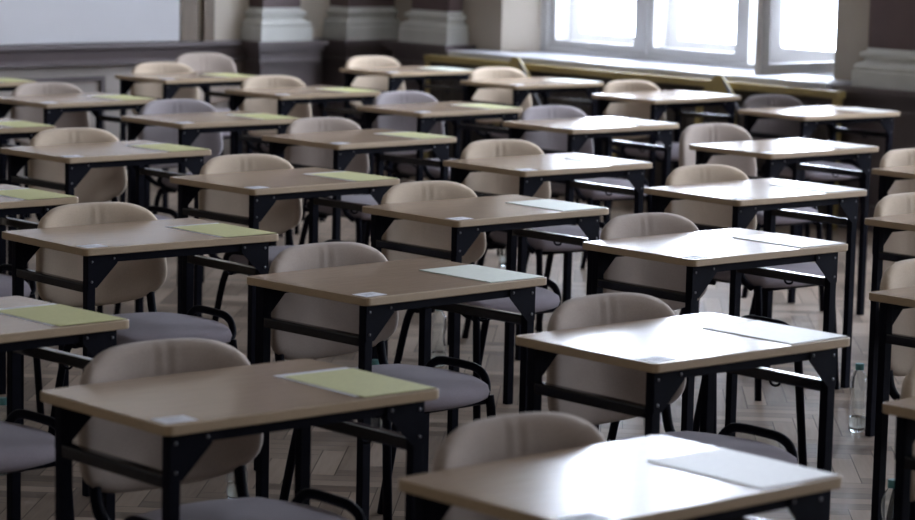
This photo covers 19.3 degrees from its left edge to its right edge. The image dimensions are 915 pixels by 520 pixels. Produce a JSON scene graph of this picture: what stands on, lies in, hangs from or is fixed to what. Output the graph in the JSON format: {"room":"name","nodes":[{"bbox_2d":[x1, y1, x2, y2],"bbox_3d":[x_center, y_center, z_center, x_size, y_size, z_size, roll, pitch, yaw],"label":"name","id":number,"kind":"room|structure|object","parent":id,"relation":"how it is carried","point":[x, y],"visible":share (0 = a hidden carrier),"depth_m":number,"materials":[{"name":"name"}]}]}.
{"room":"exam hall","nodes":[
{"label":"exam hall","id":0,"kind":"room"},
{"bbox_2d":[5,0,329,44],"bbox_3d":[-6.402,-2.730,13.110,16.550,5.200,0.200,-6,10,-41],"label":"wall","id":1,"kind":"structure","parent":0,"point":[229,16],"depth_m":17.60,"materials":[{"name":"beige paint"}]},
{"bbox_2d":[16,76,104,129],"bbox_3d":[-4.212,-0.717,15.204,5.300,0.510,0.020,-6,10,-41],"label":"trim","id":2,"kind":"structure","parent":1,"relation":"attached to","point":[101,79],"depth_m":16.77,"materials":[{"name":"brown paint"}]},
{"bbox_2d":[0,0,179,44],"bbox_3d":[-4.390,-2.034,14.872,6.985,1.760,0.030,-6,10,-41],"label":"board","id":3,"kind":"object","parent":1,"relation":"attached to","point":[21,21],"visible":1,"depth_m":16.80,"materials":[{"name":"white"}]},
{"bbox_2d":[0,62,242,179],"bbox_3d":[-6.919,-0.430,12.848,14.700,0.690,0.030,-6,10,-41],"label":"trim","id":4,"kind":"structure","parent":1,"relation":"attached to","point":[112,85],"depth_m":16.90,"materials":[{"name":"grey paint"}]},
{"bbox_2d":[0,40,248,68],"bbox_3d":[-6.879,-0.839,12.759,14.700,0.145,0.120,-6,10,-41],"label":"trim","id":5,"kind":"structure","parent":1,"relation":"attached to","point":[119,53],"depth_m":16.84,"materials":[{"name":"brown paint"}]},
{"bbox_2d":[179,0,197,40],"bbox_3d":[-1.716,-2.489,17.213,0.130,2.165,0.020,-6,10,-41],"label":"trim","id":6,"kind":"structure","parent":1,"relation":"attached to","point":[188,29],"depth_m":17.33,"materials":[{"name":"grey wood"}]},
{"bbox_2d":[201,0,214,40],"bbox_3d":[-1.601,-2.498,17.301,0.080,2.165,0.040,-6,10,-41],"label":"trim","id":7,"kind":"structure","parent":1,"relation":"attached to","point":[207,6],"depth_m":17.41,"materials":[{"name":"beige paint"}]},
{"bbox_2d":[248,0,300,7],"bbox_3d":[-1.160,-3.724,17.426,0.310,4.150,0.160,-6,10,-41],"label":"column","id":8,"kind":"structure","parent":1,"relation":"attached to","point":[251,3],"depth_m":17.62,"materials":[{"name":"red paint"}]},
{"bbox_2d":[241,7,312,41],"bbox_3d":[-1.190,-1.558,17.696,0.430,0.215,0.220,-6,10,-41],"label":"column base","id":9,"kind":"object","parent":1,"relation":"attached to","point":[260,24],"depth_m":17.60,"materials":[{"name":"white paint"}]},
{"bbox_2d":[238,39,328,158],"bbox_3d":[-1.177,-1.034,17.738,0.580,0.835,0.295,-6,10,-41],"label":"pedestal","id":10,"kind":"object","parent":1,"relation":"attached to","point":[295,59],"depth_m":17.60,"materials":[{"name":"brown paint"}]},
{"bbox_2d":[313,38,321,116],"bbox_3d":[-0.989,-1.073,18.060,0.140,0.835,0.060,-6,10,-41],"label":"trim","id":11,"kind":"structure","parent":1,"relation":"attached to","point":[317,66],"depth_m":18.04,"materials":[{"name":"brown paint"}]},
{"bbox_2d":[319,38,397,162],"bbox_3d":[-0.665,-1.079,18.165,0.535,0.835,0.335,-6,10,-41],"label":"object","id":12,"kind":"structure","parent":1,"relation":"attached to","point":[335,55],"depth_m":18.00,"materials":[{"name":"brown paint"}]},
{"bbox_2d":[323,6,399,39],"bbox_3d":[-0.650,-1.607,18.147,0.460,0.215,0.260,-6,10,-41],"label":"column base","id":13,"kind":"object","parent":1,"relation":"attached to","point":[344,23],"depth_m":18.04,"materials":[{"name":"white paint"}]},
{"bbox_2d":[330,0,393,6],"bbox_3d":[-0.598,-3.775,17.896,0.400,4.150,0.200,-6,10,-41],"label":"column","id":14,"kind":"structure","parent":1,"relation":"attached to","point":[342,3],"depth_m":18.07,"materials":[{"name":"red paint"}]},
{"bbox_2d":[0,163,904,519],"bbox_3d":[-0.401,0.945,6.725,16.550,0.100,18.650,-6,10,-41],"label":"floor","id":15,"kind":"structure","parent":0,"point":[333,454],"depth_m":9.61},
{"bbox_2d":[0,264,43,413],"bbox_3d":[-1.763,0.120,9.229,0.487,0.808,0.598,-5,10,-40],"label":"chair","id":16,"kind":"object","parent":15,"relation":"on","point":[5,280],"visible":0.47,"depth_m":9.19,"materials":[{"name":"beige plastic"}]},
{"bbox_2d":[0,118,55,274],"bbox_3d":[-2.201,-0.226,11.910,0.700,0.750,0.473,-5,10,-37],"label":"school desk","id":17,"kind":"object","parent":15,"relation":"on","point":[6,133],"visible":0.34,"depth_m":11.84,"materials":[{"name":"brown wood"}]},
{"bbox_2d":[0,409,74,519],"bbox_3d":[-1.274,0.484,6.622,0.487,0.808,0.598,-6,11,-44],"label":"chair","id":18,"kind":"object","parent":15,"relation":"on","point":[22,447],"visible":0.66,"depth_m":6.52,"materials":[{"name":"grey fabric"}]},
{"bbox_2d":[0,184,78,394],"bbox_3d":[-1.722,0.153,9.186,0.700,0.750,0.489,-5,10,-41],"label":"school desk","id":19,"kind":"object","parent":15,"relation":"on","point":[8,206],"visible":0.35,"depth_m":9.18,"materials":[{"name":"beige laminate"}]},
{"bbox_2d":[0,188,28,199],"bbox_3d":[-1.489,-0.228,9.240,0.200,0.001,0.292,-5,10,-40],"label":"sheet","id":20,"kind":"object","parent":19,"relation":"on","point":[20,188],"visible":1,"depth_m":9.17,"materials":[{"name":"white paper"}]},
{"bbox_2d":[0,188,76,199],"bbox_3d":[-1.471,-0.227,9.228,0.195,0.001,0.287,-5,10,-41],"label":"sheet","id":21,"kind":"object","parent":20,"relation":"on","point":[28,194],"visible":1,"depth_m":9.22,"materials":[{"name":"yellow paper"}]},
{"bbox_2d":[0,296,128,519],"bbox_3d":[-1.232,0.517,6.580,0.700,0.750,0.494,-6,11,-43],"label":"school desk","id":22,"kind":"object","parent":15,"relation":"on","point":[18,336],"visible":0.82,"depth_m":6.59,"materials":[{"name":"beige laminate"}]},
{"bbox_2d":[0,303,55,325],"bbox_3d":[-1.001,0.135,6.641,0.200,0.001,0.292,-6,10,-42],"label":"sheet","id":23,"kind":"object","parent":22,"relation":"on","point":[52,303],"visible":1,"depth_m":6.63,"materials":[{"name":"white paper"}]},
{"bbox_2d":[0,304,124,325],"bbox_3d":[-0.983,0.135,6.630,0.195,0.001,0.287,-6,10,-42],"label":"sheet","id":24,"kind":"object","parent":23,"relation":"on","point":[57,314],"visible":1,"depth_m":6.62,"materials":[{"name":"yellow paper"}]},
{"bbox_2d":[10,82,135,229],"bbox_3d":[-1.956,-0.482,13.650,0.487,0.808,0.598,-6,11,-43],"label":"chair","id":25,"kind":"object","parent":15,"relation":"on","point":[23,113],"visible":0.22,"depth_m":13.78,"materials":[{"name":"beige plastic"}]},
{"bbox_2d":[0,93,156,207],"bbox_3d":[-1.940,-0.444,13.567,0.687,0.750,0.494,-6,11,-43],"label":"school desk","id":26,"kind":"object","parent":15,"relation":"on","point":[78,102],"visible":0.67,"depth_m":13.43,"materials":[{"name":"beige laminate"}]},
{"bbox_2d":[28,127,177,313],"bbox_3d":[-1.454,-0.119,11.053,0.487,0.808,0.598,-6,10,-42],"label":"chair","id":27,"kind":"object","parent":15,"relation":"on","point":[105,184],"visible":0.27,"depth_m":11.23,"materials":[{"name":"beige plastic"}]},
{"bbox_2d":[0,140,210,316],"bbox_3d":[-1.437,-0.081,10.968,0.712,0.750,0.496,-6,10,-42],"label":"school desk","id":28,"kind":"object","parent":15,"relation":"on","point":[97,154],"visible":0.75,"depth_m":10.85,"materials":[{"name":"beige laminate"}]},
{"bbox_2d":[36,202,237,435],"bbox_3d":[-1.006,0.250,8.396,0.487,0.808,0.598,-5,10,-40],"label":"chair","id":29,"kind":"object","parent":15,"relation":"on","point":[133,279],"visible":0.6,"depth_m":8.47,"materials":[{"name":"beige plastic"}]},
{"bbox_2d":[2,218,278,496],"bbox_3d":[-0.984,0.287,8.322,0.711,0.750,0.486,-5,10,-40],"label":"school desk","id":30,"kind":"object","parent":15,"relation":"on","point":[139,240],"visible":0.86,"depth_m":8.19,"materials":[{"name":"beige laminate"}]},
{"bbox_2d":[167,223,221,236],"bbox_3d":[-0.746,-0.094,8.377,0.200,0.001,0.292,-5,10,-40],"label":"sheet","id":31,"kind":"object","parent":30,"relation":"on","point":[207,223],"visible":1,"depth_m":8.40,"materials":[{"name":"white paper"}]},
{"bbox_2d":[173,223,274,236],"bbox_3d":[-0.728,-0.093,8.364,0.195,0.001,0.287,-5,10,-41],"label":"sheet","id":32,"kind":"object","parent":31,"relation":"on","point":[219,229],"visible":1,"depth_m":8.36,"materials":[{"name":"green paper"}]},
{"bbox_2d":[130,62,229,138],"bbox_3d":[-1.575,-0.722,15.494,0.487,0.808,0.598,-6,10,-42],"label":"chair","id":33,"kind":"object","parent":15,"relation":"on","point":[155,90],"visible":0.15,"depth_m":15.63,"materials":[{"name":"beige plastic"}]},
{"bbox_2d":[138,99,222,282],"bbox_3d":[-1.200,-0.339,12.724,0.487,0.808,0.598,-5,10,-41],"label":"chair","id":34,"kind":"object","parent":15,"relation":"on","point":[212,141],"visible":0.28,"depth_m":12.85,"materials":[{"name":"beige plastic"}]},
{"bbox_2d":[115,71,252,207],"bbox_3d":[-1.554,-0.683,15.403,0.678,0.750,0.487,-6,10,-42],"label":"school desk","id":35,"kind":"object","parent":15,"relation":"on","point":[179,80],"visible":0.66,"depth_m":15.26,"materials":[{"name":"brown wood"}]},
{"bbox_2d":[175,52,239,155],"bbox_3d":[-1.432,-0.853,16.482,0.487,0.808,0.598,-5,10,-40],"label":"chair","id":36,"kind":"object","parent":15,"relation":"on","point":[205,61],"visible":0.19,"depth_m":16.67,"materials":[{"name":"beige plastic"}]},
{"bbox_2d":[121,111,300,285],"bbox_3d":[-1.159,-0.297,12.610,0.701,0.750,0.487,-5,10,-41],"label":"school desk","id":37,"kind":"object","parent":15,"relation":"on","point":[202,122],"visible":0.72,"depth_m":12.48,"materials":[{"name":"brown wood"}]},
{"bbox_2d":[78,338,365,519],"bbox_3d":[-0.508,0.612,5.806,0.487,0.808,0.598,-5,10,-40],"label":"chair","id":38,"kind":"object","parent":15,"relation":"on","point":[151,358],"visible":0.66,"depth_m":5.90,"materials":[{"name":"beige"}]},
{"bbox_2d":[40,358,438,519],"bbox_3d":[-0.466,0.647,5.748,0.721,0.750,0.468,-5,10,-41],"label":"school desk","id":39,"kind":"object","parent":15,"relation":"on","point":[239,401],"visible":0.95,"depth_m":5.62,"materials":[{"name":"beige laminate"}]},
{"bbox_2d":[275,367,357,396],"bbox_3d":[-0.232,0.263,5.818,0.200,0.001,0.292,-5,10,-40],"label":"sheet","id":40,"kind":"object","parent":39,"relation":"on","point":[279,376],"visible":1,"depth_m":5.86,"materials":[{"name":"white paper"}]},
{"bbox_2d":[283,368,434,396],"bbox_3d":[-0.214,0.264,5.806,0.195,0.001,0.287,-5,10,-40],"label":"sheet","id":41,"kind":"object","parent":40,"relation":"on","point":[362,383],"visible":1,"depth_m":5.80,"materials":[{"name":"yellow paper"}]},
{"bbox_2d":[198,154,345,321],"bbox_3d":[-0.661,0.029,10.092,0.487,0.808,0.598,-6,10,-41],"label":"chair","id":42,"kind":"object","parent":15,"relation":"on","point":[283,216],"visible":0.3,"depth_m":10.22,"materials":[{"name":"beige plastic"}]},
{"bbox_2d":[170,167,399,364],"bbox_3d":[-0.647,0.067,10.008,0.707,0.750,0.504,-6,10,-42],"label":"school desk","id":43,"kind":"object","parent":15,"relation":"on","point":[284,184],"visible":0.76,"depth_m":9.84,"materials":[{"name":"beige laminate"}]},
{"bbox_2d":[306,171,352,180],"bbox_3d":[-0.409,-0.315,10.065,0.200,0.001,0.292,-6,10,-42],"label":"sheet","id":44,"kind":"object","parent":43,"relation":"on","point":[337,171],"visible":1,"depth_m":10.08,"materials":[{"name":"white paper"}]},
{"bbox_2d":[311,171,395,180],"bbox_3d":[-0.391,-0.314,10.054,0.195,0.001,0.287,-6,11,-43],"label":"sheet","id":45,"kind":"object","parent":44,"relation":"on","point":[347,175],"visible":1,"depth_m":10.05,"materials":[{"name":"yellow paper"}]},
{"bbox_2d":[239,75,355,234],"bbox_3d":[-0.870,-0.580,14.557,0.487,0.808,0.598,-5,10,-41],"label":"chair","id":46,"kind":"object","parent":15,"relation":"on","point":[257,105],"visible":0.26,"depth_m":14.69,"materials":[{"name":"beige plastic"}]},
{"bbox_2d":[225,86,380,236],"bbox_3d":[-0.836,-0.538,14.450,0.697,0.750,0.489,-6,10,-41],"label":"school desk","id":47,"kind":"object","parent":15,"relation":"on","point":[301,94],"visible":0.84,"depth_m":14.34,"materials":[{"name":"beige laminate"}]},
{"bbox_2d":[285,117,378,245],"bbox_3d":[-0.452,-0.207,11.873,0.487,0.808,0.598,-6,11,-43],"label":"chair","id":48,"kind":"object","parent":15,"relation":"on","point":[305,155],"visible":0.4,"depth_m":11.95,"materials":[{"name":"beige plastic"}]},
{"bbox_2d":[262,129,456,245],"bbox_3d":[-0.436,-0.170,11.790,0.706,0.750,0.509,-6,11,-43],"label":"school desk","id":49,"kind":"object","parent":15,"relation":"on","point":[364,141],"visible":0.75,"depth_m":11.65,"materials":[{"name":"brown wood"}]},
{"bbox_2d":[268,242,495,519],"bbox_3d":[-0.221,0.383,7.544,0.487,0.808,0.598,-6,11,-44],"label":"chair","id":50,"kind":"object","parent":15,"relation":"on","point":[457,390],"visible":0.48,"depth_m":7.60,"materials":[{"name":"beige plastic"}]},
{"bbox_2d":[345,56,447,135],"bbox_3d":[-0.385,-0.840,16.566,0.487,0.808,0.598,-6,10,-42],"label":"chair","id":51,"kind":"object","parent":15,"relation":"on","point":[371,82],"visible":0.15,"depth_m":16.71,"materials":[{"name":"beige plastic"}]},
{"bbox_2d":[247,258,546,519],"bbox_3d":[-0.174,0.418,7.491,0.688,0.750,0.502,-6,11,-43],"label":"school desk","id":52,"kind":"object","parent":15,"relation":"on","point":[406,287],"visible":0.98,"depth_m":7.37,"materials":[{"name":"brown wood"}]},
{"bbox_2d":[419,264,543,282],"bbox_3d":[0.067,0.037,7.534,0.205,0.002,0.292,-6,10,-43],"label":"sheet","id":53,"kind":"object","parent":52,"relation":"on","point":[473,272],"visible":1,"depth_m":7.52,"materials":[{"name":"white paper"}]},
{"bbox_2d":[340,65,473,176],"bbox_3d":[-0.313,-0.793,16.419,0.688,0.750,0.488,-6,10,-42],"label":"school desk","id":54,"kind":"object","parent":15,"relation":"on","point":[419,75],"visible":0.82,"depth_m":16.29,"materials":[{"name":"brown wood"}]},
{"bbox_2d":[372,91,498,255],"bbox_3d":[-0.121,-0.434,13.605,0.487,0.808,0.598,-6,11,-43],"label":"chair","id":55,"kind":"object","parent":15,"relation":"on","point":[392,122],"visible":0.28,"depth_m":13.70,"materials":[{"name":"grey plastic"}]},
{"bbox_2d":[431,309,446,366],"bbox_3d":[-0.073,0.291,10.352,0.063,0.240,0.063,-2,8,-23],"label":"water bottle","id":56,"kind":"object","parent":15,"relation":"on","point":[439,319],"visible":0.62,"depth_m":10.33,"materials":[{"name":"clear plastic"}]},
{"bbox_2d":[357,101,522,243],"bbox_3d":[-0.097,-0.397,13.531,0.698,0.750,0.493,-6,10,-42],"label":"school desk","id":57,"kind":"object","parent":15,"relation":"on","point":[436,111],"visible":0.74,"depth_m":13.41,"materials":[{"name":"beige laminate"}]},
{"bbox_2d":[381,180,560,420],"bbox_3d":[0.043,0.156,9.268,0.487,0.808,0.598,-6,10,-42],"label":"chair","id":58,"kind":"object","parent":15,"relation":"on","point":[404,231],"visible":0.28,"depth_m":9.34,"materials":[{"name":"beige plastic"}]},
{"bbox_2d":[362,195,608,435],"bbox_3d":[0.090,0.191,9.214,0.712,0.750,0.492,-6,10,-41],"label":"school desk","id":59,"kind":"object","parent":15,"relation":"on","point":[488,213],"visible":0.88,"depth_m":9.08,"materials":[{"name":"beige laminate"}]},
{"bbox_2d":[505,199,606,210],"bbox_3d":[0.339,-0.190,9.260,0.205,0.002,0.292,-5,10,-41],"label":"sheet","id":60,"kind":"object","parent":59,"relation":"on","point":[551,204],"visible":1,"depth_m":9.25,"materials":[{"name":"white paper"}]},
{"bbox_2d":[433,412,606,519],"bbox_3d":[0.263,0.733,5.039,0.487,0.808,0.598,-6,10,-42],"label":"chair","id":61,"kind":"object","parent":15,"relation":"on","point":[508,436],"visible":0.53,"depth_m":5.18,"materials":[{"name":"beige plastic"}]},
{"bbox_2d":[469,67,579,202],"bbox_3d":[0.372,-0.708,15.715,0.487,0.808,0.598,-5,10,-40],"label":"chair","id":62,"kind":"object","parent":15,"relation":"on","point":[500,95],"visible":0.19,"depth_m":15.86,"materials":[{"name":"beige plastic"}]},
{"bbox_2d":[460,77,603,155],"bbox_3d":[0.424,-0.663,15.586,0.700,0.750,0.486,-5,10,-41],"label":"school desk","id":63,"kind":"object","parent":15,"relation":"on","point":[535,84],"visible":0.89,"depth_m":15.47,"materials":[{"name":"beige laminate"}]},
{"bbox_2d":[461,139,605,338],"bbox_3d":[0.319,-0.067,10.965,0.487,0.808,0.598,-5,10,-40],"label":"chair","id":64,"kind":"object","parent":15,"relation":"on","point":[495,183],"visible":0.34,"depth_m":11.02,"materials":[{"name":"beige plastic"}]},
{"bbox_2d":[443,153,652,360],"bbox_3d":[0.357,-0.024,10.850,0.713,0.750,0.492,-5,10,-41],"label":"school desk","id":65,"kind":"object","parent":15,"relation":"on","point":[549,167],"visible":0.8,"depth_m":10.73,"materials":[{"name":"beige wood"}]},
{"bbox_2d":[564,156,650,164],"bbox_3d":[0.608,-0.404,10.893,0.205,0.002,0.292,-5,10,-40],"label":"sheet","id":66,"kind":"object","parent":65,"relation":"on","point":[596,159],"visible":1,"depth_m":10.88,"materials":[{"name":"beige paper"}]},
{"bbox_2d":[519,105,651,269],"bbox_3d":[0.604,-0.317,12.863,0.487,0.808,0.598,-5,10,-41],"label":"chair","id":67,"kind":"object","parent":15,"relation":"on","point":[542,139],"visible":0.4,"depth_m":12.92,"materials":[{"name":"grey fabric"}]},
{"bbox_2d":[503,116,678,253],"bbox_3d":[0.626,-0.280,12.788,0.711,0.750,0.488,-5,10,-40],"label":"school desk","id":68,"kind":"object","parent":15,"relation":"on","point":[593,127],"visible":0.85,"depth_m":12.68,"materials":[{"name":"beige wood"}]},
{"bbox_2d":[398,435,841,519],"bbox_3d":[0.294,0.769,4.971,0.690,0.750,0.481,-6,10,-42],"label":"school desk","id":69,"kind":"object","parent":15,"relation":"on","point":[616,480],"visible":0.89,"depth_m":4.86,"materials":[{"name":"beige laminate"}]},
{"bbox_2d":[648,448,837,488],"bbox_3d":[0.531,0.389,5.016,0.205,0.002,0.292,-5,10,-41],"label":"sheet","id":70,"kind":"object","parent":69,"relation":"on","point":[725,464],"visible":1,"depth_m":5.01,"materials":[{"name":"beige paper"}]},
{"bbox_2d":[424,55,845,229],"bbox_3d":[0.962,-0.753,16.250,0.078,0.775,3.500,-6,10,-41],"label":"radiator","id":71,"kind":"object","parent":15,"relation":"on","point":[822,132],"visible":0.28,"depth_m":16.05,"materials":[{"name":"brown wood"}]},
{"bbox_2d":[602,80,678,204],"bbox_3d":[1.106,-0.572,14.834,0.487,0.808,0.598,-5,10,-41],"label":"chair","id":72,"kind":"object","parent":15,"relation":"on","point":[624,109],"visible":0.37,"depth_m":14.94,"materials":[{"name":"beige fabric"}]},
{"bbox_2d":[592,90,740,229],"bbox_3d":[1.136,-0.531,14.730,0.696,0.750,0.485,-6,10,-41],"label":"school desk","id":73,"kind":"object","parent":15,"relation":"on","point":[670,98],"visible":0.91,"depth_m":14.61,"materials":[{"name":"beige wood"}]},
{"bbox_2d":[546,292,797,519],"bbox_3d":[0.530,0.520,6.662,0.487,0.808,0.598,-6,10,-42],"label":"chair","id":74,"kind":"object","parent":15,"relation":"on","point":[600,378],"visible":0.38,"depth_m":6.77,"materials":[{"name":"beige plastic"}]},
{"bbox_2d":[516,312,849,519],"bbox_3d":[0.543,0.557,6.579,0.688,0.750,0.483,-5,10,-41],"label":"school desk","id":75,"kind":"object","parent":15,"relation":"on","point":[698,351],"visible":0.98,"depth_m":6.46,"materials":[{"name":"beige wood"}]},
{"bbox_2d":[702,320,846,343],"bbox_3d":[0.781,0.178,6.618,0.205,0.002,0.292,-6,10,-42],"label":"sheet","id":76,"kind":"object","parent":75,"relation":"on","point":[764,330],"visible":1,"depth_m":6.61,"materials":[{"name":"beige paper"}]},
{"bbox_2d":[600,212,806,466],"bbox_3d":[0.754,0.283,8.448,0.487,0.808,0.598,-6,10,-42],"label":"chair","id":77,"kind":"object","parent":15,"relation":"on","point":[669,276],"visible":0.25,"depth_m":8.57,"materials":[{"name":"beige plastic"}]},
{"bbox_2d":[582,228,847,460],"bbox_3d":[0.795,0.318,8.390,0.705,0.750,0.484,-5,10,-41],"label":"school desk","id":78,"kind":"object","parent":15,"relation":"on","point":[724,252],"visible":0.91,"depth_m":8.27,"materials":[{"name":"beige laminate"}]},
{"bbox_2d":[732,233,844,247],"bbox_3d":[1.040,-0.062,8.434,0.205,0.002,0.292,-5,10,-40],"label":"sheet","id":79,"kind":"object","parent":78,"relation":"on","point":[773,238],"visible":1,"depth_m":8.42,"materials":[{"name":"beige paper"}]},
{"bbox_2d":[694,75,740,124],"bbox_3d":[1.541,-0.653,15.454,0.056,0.815,0.568,-5,10,-38],"label":"bracket","id":80,"kind":"object","parent":15,"relation":"on","point":[718,83],"visible":0.29,"depth_m":15.48,"materials":[{"name":"brown wood"}]},
{"bbox_2d":[679,123,823,310],"bbox_3d":[1.300,-0.187,12.018,0.487,0.808,0.598,-5,10,-40],"label":"chair","id":81,"kind":"object","parent":15,"relation":"on","point":[703,133],"visible":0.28,"depth_m":12.14,"materials":[{"name":"beige fabric"}]},
{"bbox_2d":[665,164,838,400],"bbox_3d":[1.087,0.070,10.086,0.487,0.808,0.598,-5,10,-40],"label":"chair","id":82,"kind":"object","parent":15,"relation":"on","point":[700,212],"visible":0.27,"depth_m":10.13,"materials":[{"name":"beige plastic"}]},
{"bbox_2d":[644,178,866,404],"bbox_3d":[1.098,0.107,10.002,0.705,0.750,0.488,-5,10,-41],"label":"school desk","id":83,"kind":"object","parent":15,"relation":"on","point":[775,200],"visible":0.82,"depth_m":9.95,"materials":[{"name":"beige wood"}]},
{"bbox_2d":[770,182,864,192],"bbox_3d":[1.345,-0.273,10.044,0.205,0.002,0.292,-5,10,-41],"label":"sheet","id":84,"kind":"object","parent":83,"relation":"on","point":[811,186],"visible":1,"depth_m":10.03,"materials":[{"name":"beige paper"}]},
{"bbox_2d":[689,138,878,315],"bbox_3d":[1.423,-0.129,11.806,0.709,0.750,0.491,-5,10,-41],"label":"school desk","id":85,"kind":"object","parent":15,"relation":"on","point":[794,153],"visible":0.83,"depth_m":11.76,"materials":[{"name":"beige wood"}]},
{"bbox_2d":[741,94,861,237],"bbox_3d":[1.782,-0.436,13.946,0.487,0.808,0.598,-5,10,-38],"label":"chair","id":86,"kind":"object","parent":15,"relation":"on","point":[781,126],"visible":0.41,"depth_m":14.03,"materials":[{"name":"beige plastic"}]},
{"bbox_2d":[738,105,899,240],"bbox_3d":[1.854,-0.397,13.861,0.717,0.750,0.475,-5,10,-38],"label":"school desk","id":87,"kind":"object","parent":15,"relation":"on","point":[823,115],"visible":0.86,"depth_m":13.74,"materials":[{"name":"brown wood"}]},
{"bbox_2d":[848,363,866,432],"bbox_3d":[1.380,0.474,9.239,0.064,0.240,0.064,-4,10,-37],"label":"water bottle","id":88,"kind":"object","parent":15,"relation":"on","point":[858,381],"visible":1,"depth_m":9.22,"materials":[{"name":"clear plastic"}]},
{"bbox_2d":[880,479,893,519],"bbox_3d":[1.193,0.721,7.380,0.064,0.240,0.064,2,8,4],"label":"water bottle","id":89,"kind":"object","parent":15,"relation":"on","point":[886,510],"visible":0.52,"depth_m":7.35,"materials":[{"name":"clear plastic"}]},
{"bbox_2d":[864,213,914,436],"bbox_3d":[1.788,0.232,9.195,0.700,0.750,0.490,-6,10,-41],"label":"school desk","id":90,"kind":"object","parent":15,"relation":"on","point":[883,226],"visible":0.98,"depth_m":9.12,"materials":[{"name":"black metal"}]},
{"bbox_2d":[869,286,914,519],"bbox_3d":[1.535,0.462,7.452,0.700,0.750,0.490,-6,10,-41],"label":"school desk","id":91,"kind":"object","parent":15,"relation":"on","point":[892,301],"visible":1,"depth_m":7.37,"materials":[{"name":"black metal"}]},
{"bbox_2d":[872,165,914,201],"bbox_3d":[2.079,0.006,10.919,0.700,0.750,0.490,-6,10,-41],"label":"school desk","id":92,"kind":"object","parent":15,"relation":"on","point":[888,176],"visible":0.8,"depth_m":10.81,"materials":[{"name":"beige laminate"}]},
{"bbox_2d":[874,192,914,275],"bbox_3d":[1.739,0.198,9.247,0.487,0.808,0.598,-6,10,-42],"label":"chair","id":93,"kind":"object","parent":15,"relation":"on","point":[902,242],"visible":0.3,"depth_m":9.34,"materials":[{"name":"beige plastic"}]},
{"bbox_2d":[879,258,914,399],"bbox_3d":[1.486,0.428,7.503,0.487,0.808,0.598,-6,10,-42],"label":"chair","id":94,"kind":"object","parent":15,"relation":"on","point":[901,274],"visible":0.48,"depth_m":7.55,"materials":[{"name":"beige plastic"}]},
{"bbox_2d":[879,148,914,194],"bbox_3d":[2.030,-0.029,10.972,0.487,0.808,0.598,-5,10,-41],"label":"chair","id":95,"kind":"object","parent":15,"relation":"on","point":[898,157],"visible":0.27,"depth_m":11.08,"materials":[{"name":"beige plastic"}]},
{"bbox_2d":[882,397,914,519],"bbox_3d":[1.314,0.678,5.817,0.700,0.750,0.490,-6,10,-41],"label":"school desk","id":96,"kind":"object","parent":15,"relation":"on","point":[903,409],"visible":1,"depth_m":5.72,"materials":[{"name":"black metal"}]},
{"bbox_2d":[900,366,914,519],"bbox_3d":[1.273,0.645,5.860,0.487,0.808,0.598,-6,10,-42],"label":"chair","id":97,"kind":"object","parent":15,"relation":"on","point":[908,386],"visible":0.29,"depth_m":5.84,"materials":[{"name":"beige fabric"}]},
{"bbox_2d":[394,0,869,98],"bbox_3d":[5.688,-2.255,11.635,0.500,5.200,18.150,-6,10,-41],"label":"wall","id":98,"kind":"structure","parent":0,"point":[483,19],"depth_m":15.37,"materials":[{"name":"grey paint"}]},
{"bbox_2d":[382,40,475,163],"bbox_3d":[-0.200,-1.026,17.850,0.265,0.835,0.640,-6,10,-41],"label":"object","id":99,"kind":"structure","parent":98,"relation":"attached to","point":[405,53],"depth_m":17.78,"materials":[{"name":"brown paint"}]},
{"bbox_2d":[398,9,468,44],"bbox_3d":[-0.160,-1.549,17.804,0.190,0.215,0.490,-6,10,-41],"label":"column base","id":100,"kind":"object","parent":98,"relation":"attached to","point":[422,26],"depth_m":17.69,"materials":[{"name":"grey stone"}]},
{"bbox_2d":[412,0,462,11],"bbox_3d":[-0.088,-3.714,17.532,0.130,4.150,0.370,-6,10,-41],"label":"column","id":101,"kind":"structure","parent":98,"relation":"attached to","point":[435,5],"depth_m":17.70,"materials":[{"name":"red paint"}]},
{"bbox_2d":[501,0,541,51],"bbox_3d":[0.562,-3.198,17.337,0.510,3.690,0.140,-6,10,-41],"label":"trim","id":102,"kind":"structure","parent":98,"relation":"attached to","point":[521,19],"depth_m":17.46,"materials":[{"name":"beige paint"}]},
{"bbox_2d":[448,50,850,88],"bbox_3d":[1.196,-1.176,16.394,0.520,0.035,3.200,-6,10,-41],"label":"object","id":103,"kind":"structure","parent":98,"relation":"attached to","point":[548,58],"depth_m":16.22,"materials":[{"name":"white stone"}]},
{"bbox_2d":[540,0,834,75],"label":"window","id":104,"kind":"structure","parent":98,"relation":"in","point":[761,25],"depth_m":16.72,"materials":[{"name":"white paint"}]},
{"bbox_2d":[832,84,914,231],"bbox_3d":[2.513,-0.539,14.835,0.265,0.800,0.970,-6,10,-41],"label":"trim","id":105,"kind":"structure","parent":98,"relation":"attached to","point":[902,101],"depth_m":14.91,"materials":[{"name":"brown paint"}]},
{"bbox_2d":[851,47,914,90],"bbox_3d":[2.552,-1.045,14.791,0.190,0.215,0.820,-6,10,-41],"label":"trim","id":106,"kind":"structure","parent":98,"relation":"attached to","point":[880,68],"depth_m":14.88,"materials":[{"name":"grey stone"}]},
{"bbox_2d":[868,0,914,50],"bbox_3d":[2.625,-3.226,14.517,0.130,4.185,0.700,-6,10,-41],"label":"column","id":107,"kind":"structure","parent":98,"relation":"attached to","point":[891,22],"depth_m":14.87,"materials":[{"name":"red paint"}]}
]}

